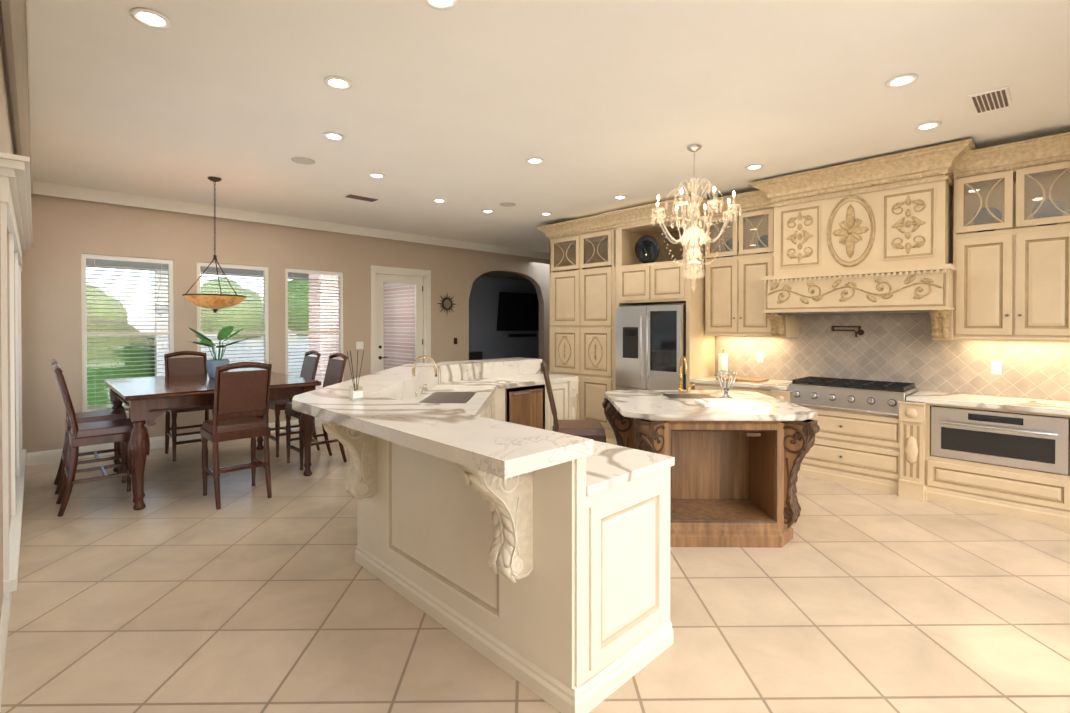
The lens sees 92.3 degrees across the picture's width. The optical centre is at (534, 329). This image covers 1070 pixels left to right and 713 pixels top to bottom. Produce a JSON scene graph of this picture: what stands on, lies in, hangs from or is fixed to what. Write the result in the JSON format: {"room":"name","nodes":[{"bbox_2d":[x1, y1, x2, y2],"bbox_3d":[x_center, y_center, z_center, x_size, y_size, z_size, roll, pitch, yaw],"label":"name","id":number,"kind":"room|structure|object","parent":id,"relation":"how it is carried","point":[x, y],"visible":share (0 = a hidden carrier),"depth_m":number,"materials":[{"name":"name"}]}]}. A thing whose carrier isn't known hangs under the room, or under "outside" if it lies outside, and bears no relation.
{"room":"kitchen","nodes":[
{"label":"kitchen","id":0,"kind":"room"},
{"bbox_2d":[0,39,15,620],"bbox_3d":[-2.262,-0.031,2.029,0.160,3.120,9.820,0,1,-44],"label":"wall","id":1,"kind":"structure","parent":0,"point":[6,142],"depth_m":3.09,"materials":[{"name":"paint"}]},
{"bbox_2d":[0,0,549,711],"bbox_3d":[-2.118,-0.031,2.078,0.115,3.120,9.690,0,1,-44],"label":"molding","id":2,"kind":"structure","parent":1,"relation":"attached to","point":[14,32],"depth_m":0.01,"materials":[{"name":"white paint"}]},
{"bbox_2d":[21,193,549,452],"bbox_3d":[-1.615,-0.090,9.618,11.350,3.120,0.160,0,1,-44],"label":"wall","id":3,"kind":"structure","parent":0,"point":[66,232],"depth_m":6.71,"materials":[{"name":"paint"}]},
{"bbox_2d":[356,342,362,348],"bbox_3d":[-2.835,0.260,8.315,0.120,0.120,0.011,0,1,-44],"label":"light switch","id":4,"kind":"object","parent":3,"relation":"attached to","point":[359,345],"depth_m":8.31,"materials":[{"name":"white plastic"}]},
{"bbox_2d":[371,265,430,373],"bbox_3d":[-2.343,0.211,8.899,1.140,2.530,0.180,0,1,-44],"label":"door leaf","id":5,"kind":"structure","parent":3,"relation":"in","point":[418,278],"depth_m":8.88,"materials":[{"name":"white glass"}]},
{"bbox_2d":[436,295,455,312],"bbox_3d":[-1.620,-0.469,9.484,0.470,0.470,0.018,0,1,-44],"label":"sunburst mirror","id":6,"kind":"object","parent":3,"relation":"attached to","point":[447,303],"visible":1,"depth_m":9.48,"materials":[{"name":"mirror"}]},
{"bbox_2d":[383,282,394,369],"bbox_3d":[-3.926,-0.182,11.814,0.120,3.570,3.028,0,1,-44],"label":"wall","id":7,"kind":"structure","parent":0,"point":[385,304],"depth_m":10.86,"materials":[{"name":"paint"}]},
{"bbox_2d":[395,276,538,366],"bbox_3d":[-0.259,-0.184,12.160,5.860,3.570,1.590,0,1,-44],"label":"wall","id":8,"kind":"structure","parent":0,"point":[487,340],"depth_m":12.15,"materials":[{"name":"paint"}]},
{"bbox_2d":[496,292,538,336],"bbox_3d":[-0.283,-0.359,12.887,1.660,1.089,0.167,0,1,-44],"label":"wall-mounted tv","id":9,"kind":"object","parent":8,"relation":"attached to","point":[518,311],"visible":0.88,"depth_m":12.72,"materials":[{"name":"black"}]},
{"bbox_2d":[0,403,1069,712],"bbox_3d":[0.114,1.509,7.853,11.670,0.050,15.160,0,1,-44],"label":"floor","id":10,"kind":"structure","parent":0,"point":[178,593],"depth_m":2.75,"materials":[{"name":"tile"}]},
{"bbox_2d":[50,359,126,494],"bbox_3d":[-4.338,0.892,4.997,0.549,1.234,0.460,0,1,-44],"label":"dining chair","id":11,"kind":"object","parent":10,"relation":"on","point":[97,416],"visible":0.54,"depth_m":4.98,"materials":[{"name":"brown wood"}]},
{"bbox_2d":[52,363,134,516],"bbox_3d":[-3.808,0.897,4.452,0.549,1.234,0.460,0,1,-44],"label":"dining chair","id":12,"kind":"object","parent":10,"relation":"on","point":[96,433],"visible":0.79,"depth_m":4.32,"materials":[{"name":"brown wood"}]},
{"bbox_2d":[164,351,213,460],"bbox_3d":[-4.124,0.883,6.146,0.460,1.234,0.549,0,1,-44],"label":"dining chair","id":13,"kind":"object","parent":10,"relation":"on","point":[185,366],"visible":0.58,"depth_m":6.17,"materials":[{"name":"brown wood"}]},
{"bbox_2d":[104,371,321,509],"bbox_3d":[-3.375,1.018,5.355,1.590,0.970,1.770,0,1,-44],"label":"dining table","id":14,"kind":"object","parent":10,"relation":"on","point":[150,400],"visible":0.69,"depth_m":4.64,"materials":[{"name":"brown wood"}]},
{"bbox_2d":[188,325,251,378],"bbox_3d":[-3.461,0.243,5.633,0.600,0.575,0.663,0,1,-44],"label":"potted plant","id":15,"kind":"object","parent":14,"relation":"on","point":[213,363],"visible":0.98,"depth_m":5.56,"materials":[{"name":"green plant"}]},
{"bbox_2d":[200,362,271,509],"bbox_3d":[-2.675,0.895,4.613,0.460,1.234,0.549,0,1,-44],"label":"dining chair","id":16,"kind":"object","parent":10,"relation":"on","point":[242,395],"visible":1,"depth_m":4.49,"materials":[{"name":"brown wood"}]},
{"bbox_2d":[268,350,320,456],"bbox_3d":[-2.977,0.882,6.321,0.549,1.234,0.460,0,1,-44],"label":"dining chair","id":17,"kind":"object","parent":10,"relation":"on","point":[309,367],"visible":0.5,"depth_m":6.30,"materials":[{"name":"brown wood"}]},
{"bbox_2d":[285,352,347,470],"bbox_3d":[-2.447,0.886,5.776,0.549,1.234,0.460,0,1,-44],"label":"dining chair","id":18,"kind":"object","parent":10,"relation":"on","point":[334,373],"visible":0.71,"depth_m":5.76,"materials":[{"name":"brown wood"}]},
{"bbox_2d":[356,432,379,459],"bbox_3d":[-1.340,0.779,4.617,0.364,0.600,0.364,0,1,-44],"label":"base cabinet","id":19,"kind":"object","parent":10,"relation":"on","point":[369,445],"depth_m":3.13,"materials":[{"name":"wood"}]},
{"bbox_2d":[380,440,423,610],"bbox_3d":[-0.476,1.006,3.171,0.740,1.030,0.485,0,1,-44],"label":"base cabinet","id":20,"kind":"object","parent":10,"relation":"on","point":[401,469],"depth_m":2.97,"materials":[{"name":"wood"}]},
{"bbox_2d":[424,456,483,655],"bbox_3d":[-0.133,1.008,2.818,0.740,1.030,0.500,0,1,-44],"label":"panel","id":21,"kind":"object","parent":10,"relation":"on","point":[453,494],"depth_m":2.60,"materials":[{"name":"wood"}]},
{"bbox_2d":[469,351,482,359],"bbox_3d":[-1.183,0.983,11.217,0.840,0.950,1.040,0,0,26],"label":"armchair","id":22,"kind":"object","parent":10,"relation":"on","point":[475,355],"visible":0.02,"depth_m":11.43,"materials":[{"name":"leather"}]},
{"bbox_2d":[548,220,575,375],"bbox_3d":[0.662,-0.041,7.841,0.676,3.050,0.566,0,1,-44],"label":"tall cabinet","id":23,"kind":"object","parent":10,"relation":"on","point":[562,237],"depth_m":7.68,"materials":[{"name":"wood"}]},
{"bbox_2d":[541,361,605,442],"bbox_3d":[0.322,0.896,4.507,0.549,1.234,0.460,0,0,1],"label":"stool","id":24,"kind":"object","parent":10,"relation":"on","point":[594,430],"visible":0.29,"depth_m":4.30,"materials":[{"name":"brown wood"}]},
{"bbox_2d":[484,448,667,712],"bbox_3d":[0.210,1.011,2.464,0.740,1.030,0.485,0,1,-44],"label":"base cabinet","id":25,"kind":"object","parent":10,"relation":"on","point":[501,524],"depth_m":2.15,"materials":[{"name":"wood"}]},
{"bbox_2d":[292,357,627,479],"bbox_3d":[-0.166,0.450,4.497,3.780,0.060,4.070,0,1,-44],"label":"countertop","id":26,"kind":"structure","parent":25,"relation":"on","point":[490,417],"depth_m":2.99,"materials":[{"name":"white stone"}]},
{"bbox_2d":[347,351,363,400],"bbox_3d":[-1.078,0.280,3.099,0.099,0.299,0.101,0,1,-44],"label":"reed diffuser","id":27,"kind":"object","parent":26,"relation":"on","point":[356,394],"visible":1,"depth_m":3.08,"materials":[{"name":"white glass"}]},
{"bbox_2d":[412,356,436,396],"bbox_3d":[-1.028,0.423,4.647,0.192,0.371,0.275,0,1,-44],"label":"faucet","id":28,"kind":"object","parent":26,"relation":"on","point":[417,378],"depth_m":4.60,"materials":[{"name":"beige metal"}]},
{"bbox_2d":[580,456,674,495],"bbox_3d":[0.145,0.630,4.497,3.315,0.040,3.595,0,1,-44],"label":"countertop","id":29,"kind":"structure","parent":25,"relation":"on","point":[641,470],"depth_m":2.25,"materials":[{"name":"white stone"}]},
{"bbox_2d":[576,212,611,437],"bbox_3d":[1.089,-0.038,7.401,0.676,3.050,0.660,0,1,-44],"label":"tall cabinet","id":30,"kind":"object","parent":10,"relation":"on","point":[593,233],"depth_m":7.25,"materials":[{"name":"wood"}]},
{"bbox_2d":[612,208,647,438],"bbox_3d":[1.499,-0.035,6.980,0.676,3.050,0.583,0,1,-44],"label":"tall cabinet","id":31,"kind":"object","parent":10,"relation":"on","point":[630,226],"depth_m":6.84,"materials":[{"name":"wood"}]},
{"bbox_2d":[615,304,685,437],"bbox_3d":[1.639,0.587,6.714,0.793,1.788,0.960,0,1,-44],"label":"refrigerator","id":32,"kind":"object","parent":10,"relation":"on","point":[650,346],"visible":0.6,"depth_m":6.42,"materials":[{"name":"silver metal"}]},
{"bbox_2d":[648,200,687,389],"bbox_3d":[1.892,-0.032,6.576,0.676,3.050,0.545,0,1,-44],"label":"tall cabinet","id":33,"kind":"object","parent":10,"relation":"on","point":[667,284],"depth_m":6.44,"materials":[{"name":"wood"}]},
{"bbox_2d":[604,412,819,547],"bbox_3d":[1.332,1.070,4.147,1.743,0.885,1.743,0,1,-44],"label":"kitchen island","id":34,"kind":"object","parent":10,"relation":"on","point":[734,475],"depth_m":3.71,"materials":[{"name":"brown wood"}]},
{"bbox_2d":[602,384,817,435],"bbox_3d":[1.333,0.605,4.211,1.725,0.045,1.725,0,1,-44],"label":"island countertop","id":35,"kind":"structure","parent":34,"relation":"on","point":[678,406],"depth_m":3.75,"materials":[{"name":"white stone"}]},
{"bbox_2d":[678,356,693,392],"bbox_3d":[1.357,0.411,4.660,0.209,0.336,0.160,0,1,-44],"label":"faucet","id":36,"kind":"object","parent":35,"relation":"on","point":[680,390],"depth_m":4.70,"materials":[{"name":"gold metal"}]},
{"bbox_2d":[694,369,764,406],"bbox_3d":[1.536,0.461,4.032,0.595,0.243,0.509,0,1,-44],"label":"decor","id":37,"kind":"object","parent":35,"relation":"on","point":[725,400],"visible":1,"depth_m":3.97,"materials":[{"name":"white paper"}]},
{"bbox_2d":[784,400,907,497],"bbox_3d":[3.212,1.136,5.221,0.685,0.735,1.050,0,1,-44],"label":"base cabinet","id":38,"kind":"object","parent":10,"relation":"on","point":[856,447],"depth_m":4.88,"materials":[{"name":"wood"}]},
{"bbox_2d":[900,332,1069,527],"bbox_3d":[4.563,0.785,3.834,0.685,1.460,2.858,0,1,-44],"label":"cabinet","id":39,"kind":"object","parent":10,"relation":"on","point":[989,416],"depth_m":4.40,"materials":[{"name":"wood"}]},
{"bbox_2d":[930,405,1069,475],"bbox_3d":[3.926,0.896,4.364,0.523,0.450,0.860,0,1,-44],"label":"wall oven","id":40,"kind":"object","parent":39,"relation":"in","point":[1030,442],"depth_m":4.19,"materials":[{"name":"silver metal"}]},
{"bbox_2d":[30,0,1069,252],"bbox_3d":[1.864,-1.672,6.029,11.670,0.100,10.140,0,1,-44],"label":"ceiling","id":41,"kind":"structure","parent":0,"point":[464,108],"depth_m":3.55,"materials":[{"name":"paint"}]},
{"bbox_2d":[130,8,170,28],"bbox_3d":[-1.963,-1.587,2.628,0.151,0.019,0.151,0,0,1],"label":"recessed light","id":42,"kind":"object","parent":41,"relation":"in","point":[150,18],"depth_m":2.61,"materials":[{"name":"white"}]},
{"bbox_2d":[182,176,246,312],"bbox_3d":[-3.428,-0.892,5.502,0.586,1.449,0.591,0,1,-44],"label":"pendant lamp","id":43,"kind":"object","parent":41,"relation":"hanging from","point":[215,303],"visible":1,"depth_m":5.39,"materials":[{"name":"glass"}]},
{"bbox_2d":[291,157,314,164],"bbox_3d":[-2.214,-1.608,4.909,0.209,0.009,0.209,0,1,40],"label":"ceiling speaker","id":44,"kind":"object","parent":41,"relation":"attached to","point":[303,160],"depth_m":4.88,"materials":[{"name":"beige"}]},
{"bbox_2d":[323,132,344,140],"bbox_3d":[-1.672,-1.599,4.265,0.151,0.019,0.151,0,0,1],"label":"recessed light","id":45,"kind":"object","parent":41,"relation":"in","point":[328,135],"depth_m":4.25,"materials":[{"name":"white"}]},
{"bbox_2d":[324,76,351,89],"bbox_3d":[-1.275,-1.592,3.326,0.151,0.019,0.151,0,0,1],"label":"recessed light","id":46,"kind":"object","parent":41,"relation":"in","point":[340,83],"depth_m":3.31,"materials":[{"name":"white"}]},
{"bbox_2d":[342,193,380,201],"bbox_3d":[-2.131,-1.616,6.315,0.400,0.015,0.200,0,1,-44],"label":"ceiling vent","id":47,"kind":"object","parent":41,"relation":"in","point":[350,195],"depth_m":6.27,"materials":[{"name":"beige metal"}]},
{"bbox_2d":[368,173,384,177],"bbox_3d":[-1.656,-1.608,5.382,0.151,0.019,0.151,0,0,1],"label":"recessed light","id":48,"kind":"object","parent":41,"relation":"in","point":[374,175],"depth_m":5.36,"materials":[{"name":"white"}]},
{"bbox_2d":[433,199,445,202],"bbox_3d":[-1.203,-1.616,6.464,0.151,0.019,0.151,0,0,1],"label":"recessed light","id":49,"kind":"object","parent":41,"relation":"in","point":[434,200],"depth_m":6.44,"materials":[{"name":"white"}]},
{"bbox_2d":[424,0,458,9],"bbox_3d":[-0.452,-1.585,2.466,0.151,0.019,0.151,0,0,1],"label":"recessed light","id":50,"kind":"object","parent":41,"relation":"in","point":[436,4],"depth_m":2.50,"materials":[{"name":"white"}]},
{"bbox_2d":[482,210,493,212],"bbox_3d":[-0.650,-1.621,7.058,0.151,0.019,0.151,0,0,1],"label":"recessed light","id":51,"kind":"object","parent":41,"relation":"in","point":[485,211],"depth_m":7.03,"materials":[{"name":"white"}]},
{"bbox_2d":[499,202,515,206],"bbox_3d":[-0.358,-1.622,6.686,0.209,0.009,0.209,0,1,40],"label":"ceiling speaker","id":52,"kind":"object","parent":41,"relation":"attached to","point":[506,204],"depth_m":6.66,"materials":[{"name":"beige"}]},
{"bbox_2d":[526,158,543,163],"bbox_3d":[-0.001,-1.604,4.899,0.152,0.019,0.152,0,0,1],"label":"recessed light","id":53,"kind":"object","parent":41,"relation":"in","point":[531,160],"depth_m":4.88,"materials":[{"name":"white"}]},
{"bbox_2d":[540,212,551,215],"bbox_3d":[0.159,-1.622,7.230,0.151,0.019,0.151,0,0,1],"label":"recessed light","id":54,"kind":"object","parent":41,"relation":"in","point":[545,213],"depth_m":7.19,"materials":[{"name":"white"}]},
{"bbox_2d":[613,195,626,198],"bbox_3d":[1.044,-1.615,6.292,0.152,0.019,0.152,0,0,1],"label":"recessed light","id":55,"kind":"object","parent":41,"relation":"in","point":[619,196],"depth_m":6.26,"materials":[{"name":"white"}]},
{"bbox_2d":[651,144,741,291],"bbox_3d":[1.403,-0.967,4.526,0.779,1.284,0.776,0,1,-44],"label":"chandelier","id":56,"kind":"object","parent":41,"relation":"hanging from","point":[694,148],"visible":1,"depth_m":4.49,"materials":[{"name":"clear glass"}]},
{"bbox_2d":[745,164,763,169],"bbox_3d":[2.173,-1.606,5.088,0.151,0.019,0.151,0,0,1],"label":"recessed light","id":57,"kind":"object","parent":41,"relation":"in","point":[754,166],"depth_m":5.06,"materials":[{"name":"white"}]},
{"bbox_2d":[886,74,917,87],"bbox_3d":[2.353,-1.592,3.297,0.151,0.019,0.151,0,0,1],"label":"recessed light","id":58,"kind":"object","parent":41,"relation":"in","point":[903,80],"depth_m":3.28,"materials":[{"name":"white"}]},
{"bbox_2d":[914,121,940,130],"bbox_3d":[3.092,-1.598,4.043,0.151,0.019,0.151,0,0,1],"label":"recessed light","id":59,"kind":"object","parent":41,"relation":"in","point":[929,125],"depth_m":4.03,"materials":[{"name":"white"}]},
{"bbox_2d":[968,86,1011,113],"bbox_3d":[3.184,-1.595,3.589,0.400,0.015,0.200,0,1,-44],"label":"ceiling vent","id":60,"kind":"object","parent":41,"relation":"in","point":[993,99],"depth_m":3.56,"materials":[{"name":"beige metal"}]},
{"bbox_2d":[688,193,755,331],"bbox_3d":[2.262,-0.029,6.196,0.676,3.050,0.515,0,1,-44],"label":"upper cabinet","id":61,"kind":"object","parent":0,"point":[722,300],"depth_m":6.16,"materials":[{"name":"wood"}]},
{"bbox_2d":[694,398,764,406],"bbox_3d":[1.505,0.566,4.003,0.509,0.033,0.509,0,1,-44],"label":"tray","id":62,"kind":"object","parent":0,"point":[706,402],"depth_m":3.91,"materials":[{"name":"white"}]},
{"bbox_2d":[688,332,783,399],"bbox_3d":[2.471,0.768,5.985,0.685,1.460,1.123,0,1,-44],"label":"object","id":63,"kind":"structure","parent":0,"point":[750,354],"depth_m":6.21,"materials":[{"name":"beige tile"}]},
{"bbox_2d":[690,314,1069,414],"bbox_3d":[3.831,0.229,4.605,0.654,0.840,4.991,0,1,-44],"label":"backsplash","id":64,"kind":"structure","parent":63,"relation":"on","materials":[{"name":"tile"}]},
{"bbox_2d":[716,349,768,382],"bbox_3d":[2.415,0.423,6.107,0.406,0.347,0.640,0,1,-44],"label":"candle","id":65,"kind":"object","parent":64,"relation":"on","point":[723,361],"visible":0.83,"depth_m":6.32,"materials":[{"name":"white wax"}]},
{"bbox_2d":[744,179,767,279],"bbox_3d":[2.652,-1.081,5.761,0.712,1.022,0.221,0,1,-44],"label":"upper cabinet","id":66,"kind":"object","parent":0,"relation":"attached to","point":[757,266],"depth_m":5.86,"materials":[{"name":"wood"}]},
{"bbox_2d":[760,276,791,331],"bbox_3d":[2.807,-0.229,5.634,0.676,0.640,0.319,0,1,-44],"label":"range hood","id":67,"kind":"object","parent":0,"relation":"attached to","point":[775,291],"depth_m":5.49,"materials":[{"name":"wood"}]},
{"bbox_2d":[768,174,791,275],"bbox_3d":[2.817,-1.080,5.591,0.712,1.022,0.253,0,1,-44],"label":"range hood","id":68,"kind":"object","parent":0,"relation":"attached to","point":[779,188],"depth_m":5.52,"materials":[{"name":"wood"}]},
{"bbox_2d":[792,169,819,275],"bbox_3d":[3.008,-1.078,5.395,0.712,1.022,0.294,0,1,-44],"label":"range hood","id":69,"kind":"object","parent":0,"relation":"attached to","point":[805,185],"depth_m":5.33,"materials":[{"name":"wood"}]},
{"bbox_2d":[792,272,823,331],"bbox_3d":[3.021,-0.228,5.414,0.676,0.640,0.294,0,1,-44],"label":"range hood","id":70,"kind":"object","parent":0,"relation":"attached to","point":[807,291],"depth_m":5.26,"materials":[{"name":"wood"}]},
{"bbox_2d":[820,161,859,271],"bbox_3d":[3.223,-1.077,5.173,0.712,1.022,0.362,0,1,-44],"label":"range hood","id":71,"kind":"object","parent":0,"relation":"attached to","point":[839,184],"depth_m":5.11,"materials":[{"name":"wood"}]},
{"bbox_2d":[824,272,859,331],"bbox_3d":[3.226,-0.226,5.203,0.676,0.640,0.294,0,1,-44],"label":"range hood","id":72,"kind":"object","parent":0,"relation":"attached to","point":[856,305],"depth_m":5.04,"materials":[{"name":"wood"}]},
{"bbox_2d":[784,332,903,411],"bbox_3d":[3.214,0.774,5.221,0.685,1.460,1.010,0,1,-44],"label":"range cooktop","id":73,"kind":"object","parent":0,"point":[834,369],"depth_m":5.35,"materials":[{"name":"silver metal"}]},
{"bbox_2d":[856,154,895,271],"bbox_3d":[3.418,-1.075,4.973,0.712,1.022,0.294,0,1,-44],"label":"range hood","id":74,"kind":"object","parent":0,"relation":"attached to","point":[876,242],"depth_m":4.88,"materials":[{"name":"wood"}]},
{"bbox_2d":[860,268,895,331],"bbox_3d":[3.431,-0.224,4.992,0.676,0.640,0.294,0,1,-44],"label":"range hood","id":75,"kind":"object","parent":0,"relation":"attached to","point":[877,289],"depth_m":4.82,"materials":[{"name":"wood"}]},
{"bbox_2d":[896,146,931,267],"bbox_3d":[3.608,-1.074,4.777,0.712,1.022,0.253,0,1,-44],"label":"range hood","id":76,"kind":"object","parent":0,"relation":"attached to","point":[913,167],"depth_m":4.67,"materials":[{"name":"wood"}]},
{"bbox_2d":[896,264,951,331],"bbox_3d":[3.655,-0.223,4.762,0.676,0.640,0.349,0,1,-44],"label":"range hood","id":77,"kind":"object","parent":0,"relation":"attached to","point":[923,295],"depth_m":4.56,"materials":[{"name":"wood"}]},
{"bbox_2d":[932,138,975,267],"bbox_3d":[3.785,-1.072,4.596,0.712,1.022,0.252,0,1,-44],"label":"upper cabinet","id":78,"kind":"object","parent":0,"relation":"attached to","point":[953,163],"depth_m":4.56,"materials":[{"name":"wood"}]},
{"bbox_2d":[952,132,1069,335],"bbox_3d":[4.731,-0.715,3.777,0.501,1.640,2.558,0,1,-44],"label":"upper cabinet","id":79,"kind":"object","parent":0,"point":[1019,280],"depth_m":4.32,"materials":[{"name":"wood"}]},
{"label":"outside","id":80,"kind":"structure","parent":0,"visible":0},
{"bbox_2d":[201,334,308,376],"bbox_3d":[-48.734,1.302,50.151,180.000,0.210,180.000,0,1,-44],"label":"lawn","id":81,"kind":"structure","parent":80,"point":[248,343],"depth_m":33.21,"materials":[{"name":"green plant"}]},
{"bbox_2d":[86,278,308,404],"bbox_3d":[-37.087,-2.382,42.736,64.386,11.773,86.783,0,1,-44],"label":"trees","id":82,"kind":"object","parent":81,"relation":"on","point":[149,362],"depth_m":62.05,"materials":[{"name":"green plant"}]},
{"bbox_2d":[86,259,527,388],"bbox_3d":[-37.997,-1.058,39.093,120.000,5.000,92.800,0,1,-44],"label":"brick","id":83,"kind":"object","parent":81,"relation":"on","point":[502,274],"depth_m":9.76,"materials":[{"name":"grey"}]}
]}

